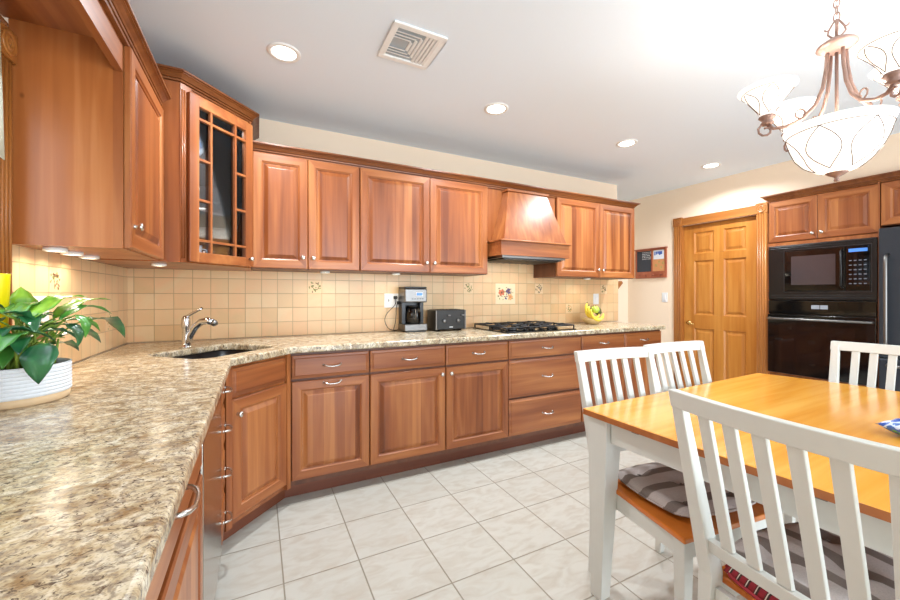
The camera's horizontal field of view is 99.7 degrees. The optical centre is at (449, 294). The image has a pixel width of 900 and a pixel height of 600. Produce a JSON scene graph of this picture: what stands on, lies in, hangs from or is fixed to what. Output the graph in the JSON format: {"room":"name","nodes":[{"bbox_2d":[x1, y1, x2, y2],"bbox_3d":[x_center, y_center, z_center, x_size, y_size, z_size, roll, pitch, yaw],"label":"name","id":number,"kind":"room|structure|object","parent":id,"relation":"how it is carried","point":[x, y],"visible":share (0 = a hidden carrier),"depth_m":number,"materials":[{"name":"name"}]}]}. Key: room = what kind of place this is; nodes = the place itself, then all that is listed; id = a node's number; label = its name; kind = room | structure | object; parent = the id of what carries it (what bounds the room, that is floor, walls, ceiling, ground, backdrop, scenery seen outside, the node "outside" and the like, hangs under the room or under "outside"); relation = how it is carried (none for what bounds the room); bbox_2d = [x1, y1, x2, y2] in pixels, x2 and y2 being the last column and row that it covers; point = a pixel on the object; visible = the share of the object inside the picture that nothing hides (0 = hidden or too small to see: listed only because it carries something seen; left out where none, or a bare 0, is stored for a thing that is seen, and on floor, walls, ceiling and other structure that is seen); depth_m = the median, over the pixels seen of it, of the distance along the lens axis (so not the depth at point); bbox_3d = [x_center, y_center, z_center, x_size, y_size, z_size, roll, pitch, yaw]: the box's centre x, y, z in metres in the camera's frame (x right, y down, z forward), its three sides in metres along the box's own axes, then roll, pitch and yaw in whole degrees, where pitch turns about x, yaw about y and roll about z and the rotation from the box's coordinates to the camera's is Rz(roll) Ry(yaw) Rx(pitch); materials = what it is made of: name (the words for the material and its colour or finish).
{"room":"kitchen","nodes":[
{"label":"kitchen","id":0,"kind":"room"},
{"bbox_2d":[0,14,126,364],"bbox_3d":[-0.816,-0.016,-0.122,0.134,2.460,5.720,0,0,-27],"label":"wall","id":1,"kind":"structure","parent":0,"point":[39,272],"depth_m":1.70,"materials":[{"name":"beige tile"}]},
{"bbox_2d":[0,15,7,25],"bbox_3d":[-1.049,-0.776,0.559,0.090,0.012,1.145,0,0,-27],"label":"curtain rod","id":2,"kind":"object","parent":1,"relation":"attached to","point":[3,21],"visible":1,"depth_m":1.07,"materials":[{"name":"brown wood"}]},
{"bbox_2d":[0,25,4,159],"bbox_3d":[-1.026,-0.581,0.601,0.022,0.390,1.101,0,0,-27],"label":"curtain valance","id":3,"kind":"object","parent":2,"relation":"hanging from","point":[2,151],"visible":1,"depth_m":1.07,"materials":[{"name":"fabric"}]},
{"bbox_2d":[0,22,17,325],"bbox_3d":[-1.392,-0.359,1.181,0.040,0.947,0.092,0,0,-27],"label":"trim","id":4,"kind":"structure","parent":1,"relation":"attached to","point":[9,50],"depth_m":1.19,"materials":[{"name":"brown wood"}]},
{"bbox_2d":[33,296,48,326],"bbox_3d":[-1.509,0.064,1.399,0.006,0.115,0.115,0,0,-27],"label":"wall outlet","id":5,"kind":"object","parent":1,"relation":"attached to","point":[39,298],"visible":0.13,"depth_m":1.41,"materials":[{"name":"white plastic"}]},
{"bbox_2d":[0,0,122,71],"bbox_3d":[-0.974,-0.852,0.645,0.300,0.120,1.431,0,0,-27],"label":"bridge","id":6,"kind":"object","parent":1,"relation":"attached to","point":[89,18],"visible":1,"depth_m":1.20,"materials":[{"name":"brown wood"}]},
{"bbox_2d":[12,244,126,362],"bbox_3d":[-1.140,0.059,0.649,0.012,0.480,3.788,0,0,-27],"label":"backsplash","id":7,"kind":"structure","parent":1,"relation":"attached to","point":[30,267],"depth_m":1.72,"materials":[{"name":"tile"}]},
{"bbox_2d":[8,18,163,259],"bbox_3d":[-1.390,-0.527,1.537,0.340,0.727,0.535,0,0,-27],"label":"upper cabinet","id":8,"kind":"object","parent":1,"relation":"attached to","point":[88,134],"visible":1,"depth_m":1.30,"materials":[{"name":"brown wood"}]},
{"bbox_2d":[42,247,67,251],"bbox_3d":[-1.389,-0.157,1.337,0.064,0.013,0.064,0,0,-27],"label":"puck light","id":9,"kind":"object","parent":8,"relation":"attached to","point":[48,249],"visible":1,"depth_m":1.32,"materials":[{"name":"white plastic"}]},
{"bbox_2d":[60,251,83,255],"bbox_3d":[-1.450,-0.157,1.457,0.064,0.013,0.064,0,0,-27],"label":"puck light","id":10,"kind":"object","parent":8,"relation":"attached to","point":[71,253],"visible":0.96,"depth_m":1.44,"materials":[{"name":"white plastic"}]},
{"bbox_2d":[79,255,99,258],"bbox_3d":[-1.525,-0.157,1.604,0.064,0.013,0.064,0,0,-27],"label":"puck light","id":11,"kind":"object","parent":8,"relation":"attached to","point":[84,256],"visible":0.96,"depth_m":1.59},
{"bbox_2d":[99,0,170,104],"bbox_3d":[-0.933,-0.918,0.949,0.064,0.059,1.936,0,0,-27],"label":"crown molding","id":12,"kind":"structure","parent":8,"relation":"attached to","point":[120,13],"depth_m":1.36,"materials":[{"name":"brown wood"}]},
{"bbox_3d":[-1.114,0.130,0.606,0.220,0.028,1.368,0,0,-27],"label":"trim","id":13,"kind":"structure","parent":1,"relation":"attached to","visible":0},
{"bbox_2d":[0,273,10,327],"bbox_3d":[-1.293,0.028,1.089,0.045,0.176,0.045,0,0,-27],"label":"tumbler","id":14,"kind":"object","parent":13,"relation":"on","point":[5,279],"visible":0.63,"depth_m":1.09,"materials":[{"name":"yellow plastic"}]},
{"bbox_2d":[126,118,617,357],"bbox_3d":[-0.074,-0.016,3.384,4.385,2.460,0.134,0,0,-27],"label":"wall","id":15,"kind":"structure","parent":0,"point":[244,304],"depth_m":2.95,"materials":[{"name":"beige tile"}]},
{"bbox_2d":[80,79,254,270],"bbox_3d":[-1.516,-0.606,2.185,0.699,0.890,0.704,0,0,-27],"label":"upper cabinet","id":16,"kind":"object","parent":15,"relation":"attached to","point":[223,173],"visible":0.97,"depth_m":2.03,"materials":[{"name":"brown wood"}]},
{"bbox_2d":[151,263,166,265],"bbox_3d":[-1.517,-0.154,1.978,0.064,0.013,0.064,0,0,-27],"label":"puck light","id":17,"kind":"object","parent":16,"relation":"attached to","point":[152,264],"visible":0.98,"depth_m":1.95,"materials":[{"name":"white plastic"}]},
{"bbox_2d":[199,245,207,252],"bbox_3d":[-1.341,-0.220,2.011,0.094,0.080,0.072,0,0,-27],"label":"mug","id":18,"kind":"object","parent":16,"relation":"in","point":[200,246],"visible":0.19,"depth_m":2.01,"materials":[{"name":"white ceramic"}]},
{"bbox_2d":[199,157,207,186],"bbox_3d":[-1.538,-0.722,2.181,0.643,0.012,0.677,0,0,-27],"label":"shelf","id":19,"kind":"object","parent":16,"relation":"attached to","point":[203,173],"depth_m":2.25,"materials":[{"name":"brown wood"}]},
{"bbox_2d":[156,63,258,139],"bbox_3d":[-1.388,-1.077,2.142,0.323,0.059,1.030,0,0,18],"label":"crown molding","id":20,"kind":"structure","parent":16,"relation":"attached to","point":[200,87],"depth_m":2.04,"materials":[{"name":"brown wood"}]},
{"bbox_2d":[199,208,221,227],"bbox_3d":[-1.538,-0.452,2.181,0.643,0.012,0.677,0,0,-27],"label":"shelf","id":21,"kind":"object","parent":16,"relation":"attached to","point":[203,214],"depth_m":2.20,"materials":[{"name":"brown glass"}]},
{"bbox_2d":[252,151,358,272],"bbox_3d":[-0.997,-0.527,2.641,0.669,0.727,0.362,0,0,-27],"label":"upper cabinet","id":22,"kind":"object","parent":15,"relation":"attached to","point":[306,212],"visible":0.99,"depth_m":2.49,"materials":[{"name":"brown wood"}]},
{"bbox_2d":[127,242,617,342],"bbox_3d":[-0.042,-0.093,3.334,4.373,0.785,0.012,0,0,-27],"label":"backsplash","id":23,"kind":"structure","parent":15,"relation":"attached to","point":[244,304],"depth_m":2.85,"materials":[{"name":"tile"}]},
{"bbox_2d":[384,293,398,307],"bbox_3d":[-0.467,0.049,3.104,0.145,0.115,0.014,0,0,-27],"label":"wall outlet","id":24,"kind":"object","parent":15,"relation":"attached to","point":[389,301],"visible":0.63,"depth_m":3.09,"materials":[{"name":"white plastic"}]},
{"bbox_2d":[353,167,487,275],"bbox_3d":[-0.226,-0.527,3.031,1.057,0.727,0.362,0,0,-27],"label":"upper cabinet","id":25,"kind":"object","parent":15,"relation":"attached to","point":[409,224],"visible":1,"depth_m":2.88,"materials":[{"name":"brown wood"}]},
{"bbox_2d":[488,188,570,264],"bbox_3d":[0.612,-0.588,3.370,0.742,0.607,0.512,0,0,-27],"label":"range hood","id":26,"kind":"object","parent":15,"relation":"attached to","point":[523,227],"visible":0.97,"depth_m":3.18,"materials":[{"name":"brown wood"}]},
{"bbox_2d":[533,197,633,279],"bbox_3d":[1.383,-0.527,3.845,1.059,0.727,0.362,0,0,-27],"label":"upper cabinet","id":27,"kind":"object","parent":15,"relation":"attached to","point":[600,237],"visible":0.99,"depth_m":3.70,"materials":[{"name":"brown wood"}]},
{"bbox_2d":[253,140,640,208],"bbox_3d":[0.302,-0.917,3.296,3.576,0.059,0.361,0,0,-27],"label":"crown molding","id":28,"kind":"structure","parent":27,"relation":"attached to","point":[258,146],"depth_m":2.85,"materials":[{"name":"brown wood"}]},
{"bbox_2d":[593,294,598,303],"bbox_3d":[1.597,0.049,4.152,0.080,0.115,0.009,0,0,-27],"label":"light switch","id":29,"kind":"object","parent":15,"relation":"attached to","point":[595,296],"visible":1,"depth_m":4.15,"materials":[{"name":"white plastic"}]},
{"bbox_2d":[215,431,797,599],"bbox_3d":[1.670,1.264,1.462,6.100,0.100,6.300,0,0,-27],"label":"floor","id":30,"kind":"structure","parent":0,"point":[513,523],"depth_m":1.85,"materials":[{"name":"tile"}]},
{"bbox_2d":[145,447,202,599],"bbox_3d":[-0.743,0.778,0.555,0.625,0.872,0.822,0,0,-27],"label":"base cabinet","id":31,"kind":"object","parent":30,"relation":"on","point":[178,575],"visible":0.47,"depth_m":0.78,"materials":[{"name":"brown wood"}]},
{"bbox_2d":[199,393,221,599],"bbox_3d":[-1.072,0.779,1.191,0.572,0.870,0.594,0,0,-27],"label":"dishwasher","id":32,"kind":"object","parent":30,"relation":"on","point":[211,468],"visible":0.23,"depth_m":1.26,"materials":[{"name":"metal"}]},
{"bbox_2d":[221,385,232,542],"bbox_3d":[-1.249,0.778,1.555,0.625,0.872,0.200,0,0,-27],"label":"base cabinet","id":33,"kind":"object","parent":30,"relation":"on","point":[224,425],"visible":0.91,"depth_m":1.67,"materials":[{"name":"brown wood"}]},
{"bbox_2d":[223,354,290,540],"bbox_3d":[-1.012,0.778,2.016,0.134,0.872,0.488,0,0,18],"label":"base cabinet","id":34,"kind":"object","parent":30,"relation":"on","point":[257,449],"visible":0.94,"depth_m":1.96,"materials":[{"name":"brown wood"}]},
{"bbox_2d":[285,349,368,497],"bbox_3d":[-0.855,0.778,2.546,0.488,0.872,0.655,0,0,-27],"label":"base cabinet","id":35,"kind":"object","parent":30,"relation":"on","point":[330,389],"visible":0.97,"depth_m":2.29,"materials":[{"name":"brown wood"}]},
{"bbox_2d":[366,344,444,479],"bbox_3d":[-0.398,0.778,2.777,0.535,0.872,0.655,0,0,-27],"label":"base cabinet","id":36,"kind":"object","parent":30,"relation":"on","point":[407,383],"visible":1,"depth_m":2.52,"materials":[{"name":"brown wood"}]},
{"bbox_2d":[440,340,507,462],"bbox_3d":[0.078,0.778,3.018,0.532,0.872,0.655,0,0,-27],"label":"base cabinet","id":37,"kind":"object","parent":30,"relation":"on","point":[476,373],"visible":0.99,"depth_m":2.76,"materials":[{"name":"brown wood"}]},
{"bbox_2d":[501,335,580,449],"bbox_3d":[0.651,0.778,3.308,0.753,0.872,0.655,0,0,-27],"label":"base cabinet","id":38,"kind":"object","parent":30,"relation":"on","point":[544,397],"visible":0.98,"depth_m":3.04,"materials":[{"name":"brown wood"}]},
{"bbox_2d":[573,332,623,433],"bbox_3d":[1.224,0.778,3.598,0.532,0.872,0.655,0,0,-27],"label":"base cabinet","id":39,"kind":"object","parent":30,"relation":"on","point":[602,340],"visible":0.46,"depth_m":3.33,"materials":[{"name":"brown wood"}]},
{"bbox_2d":[623,330,661,399],"bbox_3d":[1.697,0.778,3.837,0.527,0.872,0.655,0,0,-27],"label":"base cabinet","id":40,"kind":"object","parent":30,"relation":"on","point":[633,338],"visible":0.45,"depth_m":3.56,"materials":[{"name":"brown wood"}]},
{"bbox_2d":[574,346,766,599],"bbox_3d":[0.872,0.737,1.562,0.489,0.955,0.583,0,0,-20],"label":"dining chair","id":41,"kind":"object","parent":30,"relation":"on","point":[674,532],"visible":0.47,"depth_m":1.46,"materials":[{"name":"white paint"}]},
{"bbox_2d":[618,462,755,517],"bbox_3d":[0.908,0.750,1.494,0.409,0.051,0.379,0,0,-16],"label":"seat cushion","id":42,"kind":"object","parent":41,"relation":"on","point":[662,485],"visible":0.56,"depth_m":1.44,"materials":[{"name":"grey fabric"}]},
{"bbox_2d":[643,341,711,392],"bbox_3d":[1.310,0.737,1.799,0.489,0.955,0.583,0,0,-25],"label":"dining chair","id":43,"kind":"object","parent":30,"relation":"on","point":[680,347],"visible":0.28,"depth_m":2.03,"materials":[{"name":"white paint"}]},
{"bbox_2d":[583,373,899,599],"bbox_3d":[1.459,0.839,1.470,1.552,0.750,1.020,0,0,-29],"label":"dining table","id":44,"kind":"object","parent":30,"relation":"on","point":[644,426],"visible":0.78,"depth_m":1.46,"materials":[{"name":"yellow wood"}]},
{"bbox_2d":[875,418,899,434],"bbox_3d":[1.537,0.414,1.226,0.200,0.098,0.130,0,0,-7],"label":"napkin","id":45,"kind":"object","parent":44,"relation":"on","point":[893,425],"visible":1,"depth_m":1.24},
{"bbox_2d":[668,388,899,599],"bbox_3d":[0.929,0.737,0.920,0.583,0.955,0.489,0,0,-20],"label":"dining chair","id":46,"kind":"object","parent":30,"relation":"on","point":[843,452],"visible":0.98,"depth_m":0.84,"materials":[{"name":"white paint"}]},
{"bbox_2d":[724,564,778,599],"bbox_3d":[0.970,0.751,0.935,0.409,0.048,0.399,0,0,-20],"label":"seat cushion","id":47,"kind":"object","parent":46,"relation":"on","point":[758,593],"visible":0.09,"depth_m":0.97,"materials":[{"name":"red fabric"}]},
{"bbox_2d":[734,522,894,599],"bbox_3d":[1.000,0.703,0.946,0.409,0.051,0.409,0,0,-20],"label":"seat cushion","id":48,"kind":"object","parent":47,"relation":"on","point":[880,566],"visible":0.41,"depth_m":0.96,"materials":[{"name":"grey fabric"}]},
{"bbox_2d":[768,182,886,387],"bbox_3d":[3.487,0.162,3.462,0.635,2.105,0.742,0,0,-27],"label":"tall cabinet","id":49,"kind":"object","parent":30,"relation":"on","point":[850,213],"visible":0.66,"depth_m":3.28,"materials":[{"name":"brown wood"}]},
{"bbox_2d":[755,202,767,373],"bbox_3d":[3.046,0.161,3.707,0.036,2.107,0.098,0,0,-27],"label":"trim","id":50,"kind":"structure","parent":49,"relation":"attached to","point":[761,209],"depth_m":3.69,"materials":[{"name":"brown wood"}]},
{"bbox_2d":[767,300,877,386],"bbox_3d":[3.443,0.395,3.441,0.632,0.682,0.715,0,0,-27],"label":"oven","id":51,"kind":"object","parent":49,"relation":"in","point":[801,333],"visible":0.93,"depth_m":3.33,"materials":[{"name":"black glass"}]},
{"bbox_2d":[768,237,877,300],"bbox_3d":[3.387,-0.204,3.412,0.458,0.504,0.719,0,0,-27],"label":"microwave","id":52,"kind":"object","parent":49,"relation":"in","point":[845,271],"visible":0.99,"depth_m":3.28,"materials":[{"name":"black plastic"}]},
{"bbox_2d":[784,341,899,523],"bbox_3d":[2.013,0.737,1.809,0.583,0.955,0.489,0,0,-27],"label":"dining chair","id":53,"kind":"object","parent":30,"relation":"on","point":[893,351],"visible":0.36,"depth_m":1.99,"materials":[{"name":"white paint"}]},
{"bbox_2d":[879,226,899,391],"bbox_3d":[3.818,0.346,2.697,0.722,1.735,0.905,0,0,-27],"label":"refrigerator","id":54,"kind":"object","parent":30,"relation":"on","point":[889,238],"visible":0.62,"depth_m":2.90,"materials":[{"name":"metal"}]},
{"bbox_3d":[-0.372,0.778,-0.178,0.625,0.872,0.818,0,0,-27],"label":"base cabinet","id":55,"kind":"object","parent":30,"relation":"on","visible":0},
{"bbox_2d":[0,321,665,599],"bbox_3d":[0.671,0.319,1.789,4.246,0.038,3.386,0,0,-27],"label":"countertop","id":56,"kind":"structure","parent":55,"relation":"on","point":[94,479],"depth_m":0.72,"materials":[{"name":"stone"}]},
{"bbox_2d":[0,287,124,410],"bbox_3d":[-1.192,0.138,1.099,0.302,0.324,0.419,0,0,-27],"label":"potted plant","id":57,"kind":"object","parent":56,"relation":"on","point":[31,371],"visible":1,"depth_m":1.04,"materials":[{"name":"green plant"}]},
{"bbox_2d":[179,307,217,347],"bbox_3d":[-1.421,0.186,2.155,0.216,0.228,0.059,0,0,0],"label":"faucet","id":58,"kind":"object","parent":56,"relation":"on","point":[188,333],"visible":1,"depth_m":2.14,"materials":[{"name":"silver metal"}]},
{"bbox_2d":[173,350,247,358],"bbox_3d":[-1.265,0.429,2.046,0.430,0.180,0.510,0,0,18],"label":"sink","id":59,"kind":"object","parent":56,"relation":"in","point":[212,354],"visible":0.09,"depth_m":2.25,"materials":[{"name":"black metal"}]},
{"bbox_2d":[398,287,426,332],"bbox_3d":[-0.305,0.119,3.099,0.195,0.362,0.161,0,0,-27],"label":"coffee maker","id":60,"kind":"object","parent":56,"relation":"on","point":[407,296],"visible":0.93,"depth_m":3.05,"materials":[{"name":"silver metal"}]},
{"bbox_2d":[385,296,397,330],"bbox_3d":[-0.475,0.154,3.078,0.120,0.284,0.039,0,0,-27],"label":"power cord","id":61,"kind":"object","parent":60,"relation":"attached to","point":[395,297],"visible":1,"depth_m":3.07,"materials":[{"name":"black plastic"}]},
{"bbox_2d":[406,305,420,323],"bbox_3d":[-0.297,0.162,3.084,0.119,0.150,0.119,0,0,26],"label":"carafe","id":62,"kind":"object","parent":60,"relation":"on","point":[413,314],"visible":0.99,"depth_m":3.04,"materials":[{"name":"black glass"}]},
{"bbox_2d":[427,309,465,330],"bbox_3d":[-0.026,0.211,3.185,0.280,0.176,0.186,0,0,-27],"label":"toaster","id":63,"kind":"object","parent":56,"relation":"on","point":[437,319],"visible":1,"depth_m":3.12,"materials":[{"name":"black metal"}]},
{"bbox_2d":[473,321,575,333],"bbox_3d":[0.639,0.274,3.299,0.720,0.051,0.520,0,0,-27],"label":"cooktop","id":64,"kind":"object","parent":56,"relation":"in","point":[521,326],"visible":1,"depth_m":3.16,"materials":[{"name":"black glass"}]},
{"bbox_2d":[581,318,600,323],"bbox_3d":[1.439,0.270,3.844,0.210,0.060,0.210,0,0,-27],"label":"fruit bowl","id":65,"kind":"object","parent":56,"relation":"on","point":[586,320],"visible":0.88,"depth_m":3.78,"materials":[{"name":"wicker"}]},
{"bbox_2d":[585,302,589,317],"bbox_3d":[1.401,0.155,3.817,0.143,0.168,0.033,0,0,-37],"label":"banana","id":66,"kind":"object","parent":65,"relation":"in","point":[586,306],"visible":0.73,"depth_m":3.78,"materials":[{"name":"yellow food"}]},
{"bbox_2d":[587,304,599,318],"bbox_3d":[1.441,0.175,3.796,0.175,0.159,0.036,0,0,-30],"label":"banana","id":67,"kind":"object","parent":65,"relation":"in","point":[588,309],"visible":0.71,"depth_m":3.76,"materials":[{"name":"yellow food"}]},
{"bbox_2d":[592,305,598,312],"bbox_3d":[1.464,0.147,3.817,0.073,0.078,0.073,0,0,-27],"label":"apple","id":68,"kind":"object","parent":67,"relation":"on","point":[595,309],"visible":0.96,"depth_m":3.79,"materials":[{"name":"food"}]},
{"bbox_2d":[590,307,603,321],"bbox_3d":[1.466,0.196,3.767,0.182,0.145,0.039,0,0,-24],"label":"banana","id":69,"kind":"object","parent":65,"relation":"in","point":[591,312],"visible":0.99,"depth_m":3.74,"materials":[{"name":"yellow food"}]},
{"bbox_2d":[129,0,899,200],"bbox_3d":[1.670,-1.296,1.462,6.100,0.100,6.300,0,0,-27],"label":"ceiling","id":70,"kind":"structure","parent":0,"point":[576,79],"depth_m":2.11,"materials":[{"name":"paint"}]},
{"bbox_2d":[266,42,300,62],"bbox_3d":[-0.855,-1.243,1.955,0.164,0.006,0.164,0,0,-27],"label":"recessed light","id":71,"kind":"object","parent":70,"relation":"in","point":[283,52],"visible":1,"depth_m":1.95,"materials":[{"name":"white glass"}]},
{"bbox_2d":[377,20,447,69],"bbox_3d":[-0.193,-1.241,1.906,0.276,0.010,0.285,0,0,-27],"label":"ceiling vent","id":72,"kind":"object","parent":70,"relation":"in","point":[404,43],"visible":1,"depth_m":1.89,"materials":[{"name":"white plastic"}]},
{"bbox_2d":[484,102,508,114],"bbox_3d":[0.310,-1.243,2.544,0.164,0.006,0.164,0,0,-27],"label":"recessed light","id":73,"kind":"object","parent":70,"relation":"in","point":[497,108],"visible":1,"depth_m":2.54,"materials":[{"name":"white glass"}]},
{"bbox_2d":[616,139,637,146],"bbox_3d":[1.455,-1.243,3.124,0.164,0.006,0.164,0,0,-27],"label":"recessed light","id":74,"kind":"object","parent":70,"relation":"in","point":[628,142],"visible":1,"depth_m":3.12,"materials":[{"name":"white glass"}]},
{"bbox_2d":[701,162,720,168],"bbox_3d":[2.518,-1.243,3.662,0.164,0.006,0.164,0,0,-27],"label":"recessed light","id":75,"kind":"object","parent":70,"relation":"in","point":[715,164],"visible":1,"depth_m":3.65,"materials":[{"name":"white glass"}]},
{"bbox_2d":[737,0,899,181],"bbox_3d":[1.458,-0.835,1.442,0.483,0.822,0.569,0,0,-27],"label":"chandelier","id":76,"kind":"object","parent":70,"relation":"hanging from","point":[837,143],"visible":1,"depth_m":1.39,"materials":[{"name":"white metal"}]},
{"bbox_2d":[617,199,627,322],"bbox_3d":[1.547,-0.016,4.705,1.810,2.460,0.100,0,0,-27],"label":"wall","id":77,"kind":"structure","parent":0,"point":[623,290],"depth_m":5.03,"materials":[{"name":"beige paint"}]},
{"bbox_2d":[628,133,899,385],"bbox_3d":[3.153,-0.016,3.669,0.120,2.460,3.400,0,0,-27],"label":"wall","id":78,"kind":"structure","parent":0,"point":[653,218],"depth_m":4.35,"materials":[{"name":"beige paint"}]},
{"bbox_2d":[634,246,667,278],"bbox_3d":[2.504,-0.391,4.758,0.052,0.373,0.436,0,0,-27],"label":"board","id":79,"kind":"object","parent":78,"relation":"attached to","point":[650,262],"visible":0.99,"depth_m":4.74,"materials":[{"name":"brown wood"}]},
{"bbox_2d":[662,293,667,301],"bbox_3d":[2.605,0.034,4.608,0.009,0.115,0.070,0,0,-27],"label":"light switch","id":80,"kind":"object","parent":78,"relation":"attached to","point":[664,295],"visible":1,"depth_m":4.60,"materials":[{"name":"white plastic"}]},
{"bbox_2d":[673,218,681,388],"bbox_3d":[2.669,0.161,4.450,0.036,2.107,0.098,0,0,-27],"label":"trim","id":81,"kind":"structure","parent":78,"relation":"attached to","point":[677,223],"depth_m":4.44,"materials":[{"name":"brown wood"}]},
{"bbox_2d":[682,205,754,225],"bbox_3d":[2.863,-0.838,4.081,0.023,0.086,0.747,0,0,-27],"label":"trim","id":82,"kind":"structure","parent":78,"relation":"attached to","point":[745,211],"depth_m":4.04,"materials":[{"name":"brown wood"}]},
{"bbox_2d":[682,215,755,385],"bbox_3d":[2.923,0.211,4.112,0.110,2.005,0.747,0,0,-27],"label":"trim","id":83,"kind":"structure","parent":78,"relation":"attached to","point":[752,215],"depth_m":4.42,"materials":[{"name":"brown wood"}]},
{"bbox_2d":[684,216,755,387],"bbox_3d":[2.894,0.212,4.093,0.090,1.997,0.746,0,0,-27],"label":"door","id":84,"kind":"structure","parent":78,"relation":"in","point":[720,257],"depth_m":4.07,"materials":[{"name":"brown wood"}]},
{"bbox_2d":[881,179,899,227],"bbox_3d":[3.859,-0.716,2.712,0.610,0.350,0.929,0,0,-27],"label":"upper cabinet","id":85,"kind":"object","parent":78,"relation":"attached to","point":[890,190],"visible":1,"depth_m":2.95,"materials":[{"name":"brown wood"}]},
{"bbox_2d":[760,170,899,201],"bbox_3d":[3.433,-0.917,2.938,0.064,0.059,1.722,0,0,-27],"label":"crown molding","id":86,"kind":"structure","parent":85,"relation":"attached to","point":[894,175],"depth_m":3.23,"materials":[{"name":"brown wood"}]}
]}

